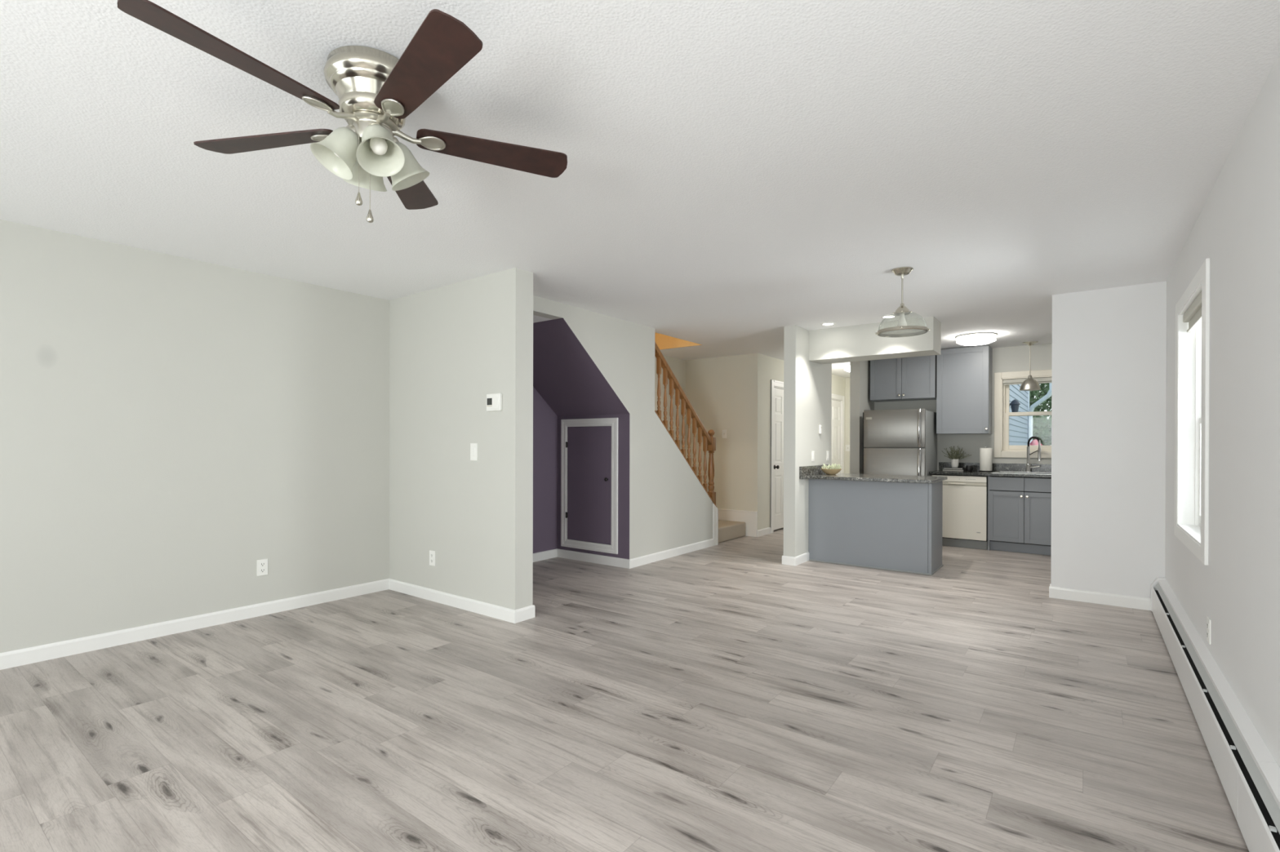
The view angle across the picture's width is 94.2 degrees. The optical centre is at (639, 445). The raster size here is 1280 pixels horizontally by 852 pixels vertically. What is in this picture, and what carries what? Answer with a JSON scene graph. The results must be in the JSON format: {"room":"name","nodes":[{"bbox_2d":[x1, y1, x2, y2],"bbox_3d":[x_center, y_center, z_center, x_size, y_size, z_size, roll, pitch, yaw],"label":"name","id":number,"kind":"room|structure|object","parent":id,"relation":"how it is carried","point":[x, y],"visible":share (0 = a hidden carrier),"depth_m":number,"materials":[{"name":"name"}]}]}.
{"room":"empty living room","nodes":[
{"label":"empty living room","id":0,"kind":"room"},
{"bbox_2d":[0,219,389,653],"bbox_3d":[-3.618,-0.006,3.269,0.150,2.477,4.700,0,0,37],"label":"wall","id":1,"kind":"structure","parent":0,"point":[171,426],"depth_m":3.88,"materials":[{"name":"paint"}]},
{"bbox_2d":[0,578,389,670],"bbox_3d":[-3.556,1.188,3.224,0.012,0.090,4.700,0,0,37],"label":"baseboard","id":2,"kind":"structure","parent":1,"relation":"attached to","point":[8,660],"depth_m":3.89,"materials":[{"name":"white wood"}]},
{"bbox_2d":[257,559,267,576],"bbox_3d":[-2.740,0.884,4.315,0.008,0.116,0.072,0,0,37],"label":"wall outlet","id":3,"kind":"object","parent":1,"relation":"attached to","point":[262,565],"visible":1,"depth_m":4.31,"materials":[{"name":"white plastic"}]},
{"bbox_2d":[389,267,533,609],"bbox_3d":[-1.520,-0.005,4.737,1.750,2.477,0.165,0,0,37],"label":"wall","id":4,"kind":"structure","parent":0,"point":[452,346],"depth_m":4.50,"materials":[{"name":"paint"}]},
{"bbox_2d":[429,550,435,566],"bbox_3d":[-1.653,0.895,4.729,0.074,0.118,0.008,0,0,37],"label":"wall outlet","id":5,"kind":"object","parent":4,"relation":"attached to","point":[432,553],"visible":1,"depth_m":4.72,"materials":[{"name":"white plastic"}]},
{"bbox_2d":[388,578,534,623],"bbox_3d":[-1.458,1.189,4.692,1.612,0.090,0.189,0,0,37],"label":"baseboard","id":6,"kind":"structure","parent":4,"relation":"attached to","point":[511,615],"depth_m":4.46,"materials":[{"name":"white wood"}]},
{"bbox_2d":[470,443,477,460],"bbox_3d":[-1.234,0.047,4.414,0.080,0.128,0.010,0,0,37],"label":"light switch","id":7,"kind":"object","parent":4,"relation":"attached to","point":[473,446],"visible":1,"depth_m":4.41,"materials":[{"name":"white plastic"}]},
{"bbox_2d":[486,393,502,411],"bbox_3d":[-1.046,-0.310,4.261,0.152,0.124,0.028,0,0,37],"label":"thermostat","id":8,"kind":"object","parent":4,"relation":"attached to","point":[494,401],"visible":1,"depth_m":4.24,"materials":[{"name":"white plastic"}]},
{"bbox_2d":[533,315,552,323],"bbox_3d":[-1.362,-1.144,5.227,0.889,0.047,0.810,0,0,37],"label":"ceiling","id":9,"kind":"structure","parent":0,"point":[535,318],"depth_m":5.28,"materials":[{"name":"white paint"}]},
{"bbox_2d":[533,318,629,416],"bbox_3d":[-0.785,-0.731,5.900,1.008,0.857,0.975,0,0,37],"label":"ceiling","id":10,"kind":"structure","parent":0,"point":[565,375],"depth_m":5.85,"materials":[{"name":"purple paint"}]},
{"bbox_2d":[557,413,629,559],"bbox_3d":[-0.503,0.452,6.284,1.008,1.560,0.024,0,0,37],"label":"wall","id":11,"kind":"structure","parent":0,"point":[624,418],"depth_m":6.04,"materials":[{"name":"purple paint"}]},
{"bbox_2d":[560,417,617,554],"bbox_3d":[-0.552,0.410,6.282,0.792,1.390,0.046,0,0,37],"label":"door","id":12,"kind":"structure","parent":11,"relation":"in","point":[588,454],"depth_m":6.29,"materials":[{"name":"purple paint"}]},
{"bbox_2d":[557,548,630,568],"bbox_3d":[-0.506,1.187,6.264,1.009,0.090,0.012,0,0,37],"label":"baseboard","id":13,"kind":"structure","parent":11,"relation":"attached to","point":[584,557],"depth_m":6.23,"materials":[{"name":"white wood"}]},
{"bbox_2d":[533,355,685,553],"bbox_3d":[-0.694,-1.321,7.053,0.230,5.100,4.535,0,0,37],"label":"wall","id":14,"kind":"structure","parent":0,"point":[544,420],"depth_m":6.47,"materials":[{"name":"purple paint"}]},
{"bbox_2d":[533,548,557,562],"bbox_3d":[-1.435,1.186,5.875,0.012,0.090,1.757,0,0,37],"label":"baseboard","id":15,"kind":"structure","parent":14,"relation":"attached to","point":[544,555],"depth_m":6.42,"materials":[{"name":"white wood"}]},
{"bbox_2d":[533,295,713,559],"bbox_3d":[-0.526,-1.368,6.334,1.119,5.200,3.585,0,0,37],"label":"wall","id":16,"kind":"structure","parent":0,"point":[669,508],"depth_m":6.18,"materials":[{"name":"paint"}]},
{"bbox_2d":[629,538,713,568],"bbox_3d":[0.428,1.188,6.680,0.012,0.090,1.772,0,0,37],"label":"baseboard","id":17,"kind":"structure","parent":16,"relation":"attached to","point":[634,562],"depth_m":6.54,"materials":[{"name":"white wood"}]},
{"bbox_2d":[654,409,717,507],"bbox_3d":[0.509,0.202,6.891,0.131,1.163,1.335,0,0,37],"label":"trim","id":18,"kind":"structure","parent":16,"relation":"attached to","point":[655,410],"depth_m":6.78,"materials":[{"name":"brown wood"}]},
{"bbox_2d":[654,342,715,504],"bbox_3d":[0.512,-0.195,6.887,0.086,1.942,1.333,0,0,37],"label":"stair railing","id":19,"kind":"object","parent":18,"relation":"on","point":[708,441],"visible":0.92,"depth_m":6.90,"materials":[{"name":"brown wood"}]},
{"bbox_2d":[712,503,718,546],"bbox_3d":[0.889,0.974,7.389,0.140,0.517,0.107,0,0,37],"label":"trim","id":20,"kind":"structure","parent":16,"relation":"attached to","point":[715,511],"depth_m":7.34,"materials":[{"name":"white wood"}]},
{"bbox_2d":[0,527,1248,851],"bbox_3d":[1.031,1.299,4.975,5.700,0.120,13.200,0,0,37],"label":"floor","id":21,"kind":"structure","parent":0,"point":[727,696],"depth_m":2.64,"materials":[{"name":"grey laminate"}]},
{"bbox_2d":[718,520,746,542],"bbox_3d":[-0.013,-0.004,6.967,0.988,2.470,3.561,0,0,37],"label":"staircase","id":22,"kind":"structure","parent":21,"relation":"on","point":[727,530],"depth_m":7.82,"materials":[{"name":"beige carpet"}]},
{"bbox_2d":[808,479,943,575],"bbox_3d":[2.473,0.796,6.276,1.222,0.885,0.568,0,0,37],"label":"base cabinet","id":23,"kind":"object","parent":21,"relation":"on","point":[897,526],"visible":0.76,"depth_m":6.01,"materials":[{"name":"grey paint"}]},
{"bbox_2d":[799,464,947,483],"bbox_3d":[2.433,0.287,6.201,1.242,0.132,0.915,0,0,37],"label":"countertop","id":24,"kind":"structure","parent":23,"relation":"on","point":[814,472],"depth_m":6.14,"materials":[{"name":"grey stone"}]},
{"bbox_2d":[799,464,828,475],"bbox_3d":[1.939,0.269,6.561,0.022,0.101,0.890,0,0,37],"label":"backsplash","id":25,"kind":"structure","parent":24,"relation":"on","point":[814,469],"depth_m":6.42,"materials":[{"name":"grey stone"}]},
{"bbox_2d":[820,463,841,475],"bbox_3d":[2.107,0.256,6.547,0.226,0.125,0.234,0,0,37],"label":"succulent bowl","id":26,"kind":"object","parent":24,"relation":"on","point":[833,469],"visible":1,"depth_m":6.49,"materials":[{"name":"brown wood"}]},
{"bbox_2d":[862,408,937,475],"bbox_3d":[3.386,0.377,7.768,0.746,1.680,0.824,0,0,37],"label":"refrigerator","id":27,"kind":"object","parent":21,"relation":"on","point":[895,442],"visible":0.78,"depth_m":7.49,"materials":[{"name":"silver metal"}]},
{"bbox_2d":[932,474,987,549],"bbox_3d":[4.030,0.803,7.436,0.594,0.872,0.605,0,0,37],"label":"dishwasher","id":28,"kind":"object","parent":21,"relation":"on","point":[965,498],"visible":0.77,"depth_m":7.17,"materials":[{"name":"white plastic"}]},
{"bbox_2d":[987,475,1051,555],"bbox_3d":[4.581,0.803,7.057,0.726,0.878,0.649,0,0,37],"label":"base cabinet","id":29,"kind":"object","parent":21,"relation":"on","point":[1020,508],"visible":0.77,"depth_m":6.86,"materials":[{"name":"grey paint"}]},
{"bbox_2d":[928,462,1051,478],"bbox_3d":[4.599,0.292,7.040,2.035,0.135,0.654,0,0,37],"label":"countertop","id":30,"kind":"structure","parent":29,"relation":"on","point":[1006,468],"depth_m":7.29,"materials":[{"name":"stone"}]},
{"bbox_2d":[942,469,965,471],"bbox_3d":[4.005,0.312,7.582,0.240,0.022,0.180,0,0,37],"label":"book","id":31,"kind":"object","parent":30,"relation":"on","point":[957,470],"visible":0.71,"depth_m":7.50,"materials":[{"name":"white paper"}]},
{"bbox_2d":[943,467,964,469],"bbox_3d":[4.005,0.291,7.582,0.220,0.020,0.160,0,0,37],"label":"book","id":32,"kind":"object","parent":31,"relation":"on","point":[944,468],"visible":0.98,"depth_m":7.52,"materials":[{"name":"paper"}]},
{"bbox_2d":[941,445,971,467],"bbox_3d":[4.030,0.141,7.590,0.319,0.280,0.281,0,0,-15],"label":"potted plant","id":33,"kind":"object","parent":32,"relation":"on","point":[954,459],"visible":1,"depth_m":7.54,"materials":[{"name":"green plant"}]},
{"bbox_2d":[965,465,973,471],"bbox_3d":[4.142,0.288,7.470,0.088,0.072,0.072,0,0,16],"label":"mug","id":34,"kind":"object","parent":30,"relation":"on","point":[968,468],"visible":1,"depth_m":7.45,"materials":[{"name":"black ceramic"}]},
{"bbox_2d":[978,445,993,471],"bbox_3d":[4.303,0.162,7.396,0.156,0.326,0.156,0,0,37],"label":"paper towel holder","id":35,"kind":"object","parent":30,"relation":"on","point":[985,454],"visible":0.97,"depth_m":7.34,"materials":[{"name":"white paper"}]},
{"bbox_2d":[991,471,1051,475],"bbox_3d":[4.683,0.339,6.962,0.940,0.036,0.500,0,0,37],"label":"sink","id":36,"kind":"object","parent":30,"relation":"in","point":[995,472],"visible":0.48,"depth_m":7.05,"materials":[{"name":"metal"}]},
{"bbox_2d":[1025,436,1041,471],"bbox_3d":[4.734,0.105,7.153,0.060,0.432,0.175,0,0,-31],"label":"kitchen faucet","id":37,"kind":"object","parent":30,"relation":"on","point":[1028,467],"visible":1,"depth_m":7.17,"materials":[{"name":"silver metal"}]},
{"bbox_2d":[0,0,1279,377],"bbox_3d":[1.037,-1.363,4.968,5.700,0.250,13.200,0,0,37],"label":"ceiling","id":38,"kind":"structure","parent":0,"point":[737,173],"depth_m":2.45,"materials":[{"name":"white paint"}]},
{"bbox_2d":[117,0,567,222],"bbox_3d":[-0.886,-0.976,1.925,1.264,0.516,1.254,0,0,37],"label":"ceiling fan","id":39,"kind":"object","parent":38,"relation":"hanging from","point":[376,91],"visible":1,"depth_m":1.86,"materials":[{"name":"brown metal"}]},
{"bbox_2d":[819,322,836,325],"bbox_3d":[1.913,-1.236,6.048,0.164,0.006,0.164,0,0,37],"label":"recessed light","id":40,"kind":"object","parent":38,"relation":"in","point":[824,323],"visible":1,"depth_m":6.03,"materials":[{"name":"white"}]},
{"bbox_2d":[843,364,849,372],"bbox_3d":[3.344,-1.194,9.237,0.348,0.101,0.348,0,0,37],"label":"flush ceiling light","id":41,"kind":"object","parent":38,"relation":"attached to","point":[846,368],"visible":0.29,"depth_m":9.19,"materials":[{"name":"white"}]},
{"bbox_2d":[808,316,941,364],"bbox_3d":[2.424,-1.077,6.197,1.225,0.322,0.370,0,0,37],"label":"beam","id":42,"kind":"structure","parent":38,"relation":"attached to","point":[858,343],"depth_m":6.05,"materials":[{"name":"paint"}]},
{"bbox_2d":[879,315,897,318],"bbox_3d":[2.383,-1.234,5.697,0.164,0.006,0.164,0,0,37],"label":"recessed light","id":43,"kind":"object","parent":38,"relation":"in","point":[884,316],"visible":0.92,"depth_m":5.70,"materials":[{"name":"white"}]},
{"bbox_2d":[875,266,929,337],"bbox_3d":[1.839,-1.007,4.170,0.332,0.453,0.332,0,0,-43],"label":"pendant light","id":44,"kind":"object","parent":38,"relation":"hanging from","point":[902,310],"visible":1,"depth_m":4.15,"materials":[{"name":"silver metal"}]},
{"bbox_2d":[955,332,997,346],"bbox_3d":[3.779,-1.186,6.688,0.418,0.101,0.418,0,0,37],"label":"flush ceiling light","id":45,"kind":"object","parent":38,"relation":"attached to","point":[980,338],"visible":1,"depth_m":6.56,"materials":[{"name":"white glass"}]},
{"bbox_2d":[1019,341,1040,391],"bbox_3d":[4.671,-0.945,7.120,0.218,0.580,0.218,0,0,37],"label":"pendant light","id":46,"kind":"object","parent":38,"relation":"hanging from","point":[1028,384],"visible":1,"depth_m":7.07,"materials":[{"name":"silver metal"}]},
{"bbox_2d":[1021,389,1039,391],"bbox_3d":[4.670,-0.669,7.121,0.200,0.028,0.200,0,0,37],"label":"diffuser","id":47,"kind":"object","parent":46,"relation":"attached to","point":[1021,389],"depth_m":7.09,"materials":[{"name":"white glass"}]},
{"bbox_2d":[685,353,761,529],"bbox_3d":[1.162,-0.008,8.410,1.145,2.477,0.120,0,0,37],"label":"wall","id":48,"kind":"structure","parent":0,"point":[725,393],"depth_m":8.25,"materials":[{"name":"paint"}]},
{"bbox_2d":[722,430,726,438],"bbox_3d":[1.178,-0.162,8.313,0.074,0.118,0.016,0,0,37],"label":"light switch","id":49,"kind":"object","parent":48,"relation":"attached to","point":[724,432],"visible":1,"depth_m":8.31,"materials":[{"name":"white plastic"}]},
{"bbox_2d":[717,508,757,537],"bbox_3d":[1.117,1.059,8.355,1.145,0.343,0.024,0,0,37],"label":"trim","id":50,"kind":"structure","parent":48,"relation":"attached to","point":[749,517],"depth_m":8.11,"materials":[{"name":"white wood"}]},
{"bbox_2d":[760,354,844,528],"bbox_3d":[2.666,-0.008,9.564,0.120,2.477,3.530,0,0,37],"label":"wall","id":51,"kind":"structure","parent":0,"point":[772,368],"depth_m":8.28,"materials":[{"name":"paint"}]},
{"bbox_2d":[757,527,770,537],"bbox_3d":[1.708,1.187,8.181,0.012,0.090,0.405,0,0,37],"label":"baseboard","id":52,"kind":"structure","parent":51,"relation":"attached to","point":[764,531],"depth_m":8.16,"materials":[{"name":"white wood"}]},
{"bbox_2d":[770,379,783,533],"bbox_3d":[2.080,0.153,8.735,0.176,2.157,0.924,0,0,37],"label":"door","id":53,"kind":"structure","parent":51,"relation":"in","point":[776,393],"depth_m":8.56,"materials":[{"name":"white wood"}]},
{"bbox_2d":[831,393,844,473],"bbox_3d":[3.390,0.164,10.515,0.141,2.132,0.944,0,0,37],"label":"door","id":54,"kind":"structure","parent":51,"relation":"in","point":[837,406],"depth_m":10.66,"materials":[{"name":"white wood"}]},
{"bbox_2d":[783,324,831,556],"bbox_3d":[1.875,-0.002,6.598,0.127,2.477,1.088,0,0,37],"label":"wall column","id":55,"kind":"structure","parent":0,"point":[807,384],"depth_m":6.23,"materials":[{"name":"paint"}]},
{"bbox_2d":[782,551,808,565],"bbox_3d":[1.868,1.192,6.596,0.151,0.090,1.100,0,0,37],"label":"baseboard","id":56,"kind":"structure","parent":55,"relation":"attached to","point":[786,560],"depth_m":6.18,"materials":[{"name":"white wood"}]},
{"bbox_2d":[811,451,814,461],"bbox_3d":[1.898,0.117,6.515,0.010,0.112,0.072,0,0,37],"label":"light switch","id":57,"kind":"object","parent":55,"relation":"attached to","point":[812,452],"visible":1,"depth_m":6.50,"materials":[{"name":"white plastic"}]},
{"bbox_2d":[818,425,822,434],"bbox_3d":[2.027,-0.180,6.676,0.022,0.103,0.050,0,0,37],"label":"receiver","id":58,"kind":"object","parent":55,"relation":"attached to","point":[820,426],"visible":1,"depth_m":6.66,"materials":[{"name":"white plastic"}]},
{"bbox_2d":[826,450,829,460],"bbox_3d":[2.179,0.117,6.891,0.010,0.112,0.072,0,0,37],"label":"light switch","id":59,"kind":"object","parent":55,"relation":"attached to","point":[828,451],"visible":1,"depth_m":6.88,"materials":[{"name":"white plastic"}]},
{"bbox_2d":[844,377,849,473],"bbox_3d":[4.168,-0.008,10.720,1.140,2.477,0.120,0,0,37],"label":"wall","id":60,"kind":"structure","parent":0,"point":[846,380],"depth_m":10.92,"materials":[{"name":"paint"}]},
{"bbox_2d":[845,444,849,451],"bbox_3d":[3.812,0.045,10.901,0.090,0.120,0.016,0,0,37],"label":"light switch","id":61,"kind":"object","parent":60,"relation":"attached to","point":[847,446],"visible":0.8,"depth_m":10.90,"materials":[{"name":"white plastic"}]},
{"bbox_2d":[849,360,874,474],"bbox_3d":[3.746,-0.004,9.099,0.127,2.477,2.980,0,0,37],"label":"wall","id":62,"kind":"structure","parent":0,"point":[860,371],"depth_m":7.92,"materials":[{"name":"paint"}]},
{"bbox_2d":[874,343,1052,542],"bbox_3d":[4.510,0.002,7.616,2.872,2.477,0.160,0,0,37],"label":"wall","id":63,"kind":"structure","parent":0,"point":[1015,358],"depth_m":7.53,"materials":[{"name":"paint"}]},
{"bbox_2d":[870,355,936,402],"bbox_3d":[3.558,-0.923,7.996,0.815,0.620,0.369,0,0,37],"label":"upper cabinet","id":64,"kind":"object","parent":63,"relation":"attached to","point":[913,378],"visible":0.7,"depth_m":7.86,"materials":[{"name":"grey paint"}]},
{"bbox_2d":[936,345,992,434],"bbox_3d":[4.124,-0.690,7.572,0.583,1.082,0.369,0,0,37],"label":"upper cabinet","id":65,"kind":"object","parent":63,"relation":"attached to","point":[963,375],"visible":0.98,"depth_m":7.44,"materials":[{"name":"grey paint"}]},
{"bbox_2d":[938,462,1051,472],"bbox_3d":[4.788,0.276,7.294,2.035,0.103,0.021,0,0,37],"label":"backsplash","id":66,"kind":"structure","parent":63,"relation":"attached to","point":[996,467],"depth_m":7.43,"materials":[{"name":"stone"}]},
{"bbox_2d":[994,369,1052,457],"bbox_3d":[5.056,-0.382,7.185,1.325,1.070,0.156,0,0,37],"label":"window","id":67,"kind":"structure","parent":63,"relation":"in","point":[1002,449],"depth_m":7.48,"materials":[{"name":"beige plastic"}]},
{"bbox_2d":[1002,377,1051,385],"bbox_3d":[5.038,-0.795,7.158,1.147,0.069,0.044,0,0,37],"label":"roller shade","id":68,"kind":"object","parent":67,"relation":"attached to","point":[1044,380],"visible":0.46,"depth_m":7.37,"materials":[{"name":"fabric"}]},
{"bbox_2d":[1050,281,1166,598],"bbox_3d":[3.688,0.007,4.709,0.703,2.477,0.120,0,0,37],"label":"wall","id":69,"kind":"structure","parent":0,"point":[1109,344],"depth_m":4.65,"materials":[{"name":"paint"}]},
{"bbox_2d":[1048,583,1150,610],"bbox_3d":[3.681,1.201,4.716,0.715,0.090,0.144,0,0,37],"label":"baseboard","id":70,"kind":"structure","parent":69,"relation":"attached to","point":[1122,601],"depth_m":4.67,"materials":[{"name":"white wood"}]},
{"bbox_2d":[1164,53,1279,767],"bbox_3d":[2.513,0.011,2.409,0.170,2.477,10.870,0,0,37],"label":"wall","id":71,"kind":"structure","parent":0,"point":[1237,228],"depth_m":2.27,"materials":[{"name":"paint"}]},
{"bbox_2d":[1173,258,1209,565],"bbox_3d":[3.185,-0.164,3.337,0.166,1.495,1.220,0,0,37],"label":"window","id":72,"kind":"structure","parent":71,"relation":"in","point":[1192,361],"depth_m":3.70,"materials":[{"name":"white plastic"}]},
{"bbox_2d":[1182,291,1201,332],"bbox_3d":[3.157,-0.767,3.357,0.044,0.114,0.952,0,0,37],"label":"roller shade","id":73,"kind":"object","parent":72,"relation":"attached to","point":[1193,315],"visible":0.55,"depth_m":3.47,"materials":[{"name":"fabric"}]},
{"bbox_2d":[1206,616,1211,644],"bbox_3d":[2.736,0.889,2.862,0.008,0.118,0.074,0,0,37],"label":"wall outlet","id":74,"kind":"object","parent":71,"relation":"attached to","point":[1209,621],"visible":1,"depth_m":2.83,"materials":[{"name":"white plastic"}]},
{"bbox_2d":[1150,577,1279,851],"bbox_3d":[1.642,1.116,1.464,0.084,0.256,7.510,0,0,37],"label":"baseboard heater","id":75,"kind":"object","parent":71,"relation":"attached to","point":[1248,773],"visible":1,"depth_m":2.22,"materials":[{"name":"metal"}]},
{"label":"outside","id":76,"kind":"structure","parent":0,"visible":0},
{"bbox_3d":[14.643,1.892,19.582,28.000,0.120,31.100,0,0,37],"label":"ground","id":77,"kind":"structure","parent":76,"visible":0},
{"bbox_2d":[1008,382,1051,445],"bbox_3d":[6.922,-1.274,14.803,5.340,6.200,9.200,0,0,37],"label":"neighbor house","id":78,"kind":"structure","parent":77,"relation":"on","point":[1020,428],"depth_m":15.22,"materials":[{"name":"blue wood"}]},
{"bbox_2d":[1009,399,1020,412],"bbox_3d":[7.805,-0.805,12.394,0.204,0.320,0.204,0,0,-8],"label":"wall lantern","id":79,"kind":"object","parent":78,"relation":"attached to","point":[1015,404],"visible":0.74,"depth_m":12.34,"materials":[{"name":"metal"}]},
{"bbox_2d":[1029,439,1042,445],"bbox_3d":[7.872,0.854,11.845,0.776,1.965,0.776,0,0,-31],"label":"patio umbrella","id":80,"kind":"object","parent":77,"relation":"on","point":[1034,442],"visible":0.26,"depth_m":11.80,"materials":[{"name":"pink fabric"}]},
{"bbox_2d":[1029,382,1051,445],"bbox_3d":[14.159,-0.574,19.388,3.913,4.821,3.821,0,0,37],"label":"tree","id":81,"kind":"object","parent":77,"relation":"on","point":[1044,389],"visible":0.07,"depth_m":19.12,"materials":[{"name":"green plant"}]},
{"bbox_2d":[1032,415,1051,445],"bbox_3d":[13.248,0.574,16.196,5.130,3.005,0.956,0,0,37],"label":"hedge","id":82,"kind":"object","parent":77,"relation":"on","point":[1042,434],"visible":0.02,"depth_m":17.18,"materials":[{"name":"green plant"}]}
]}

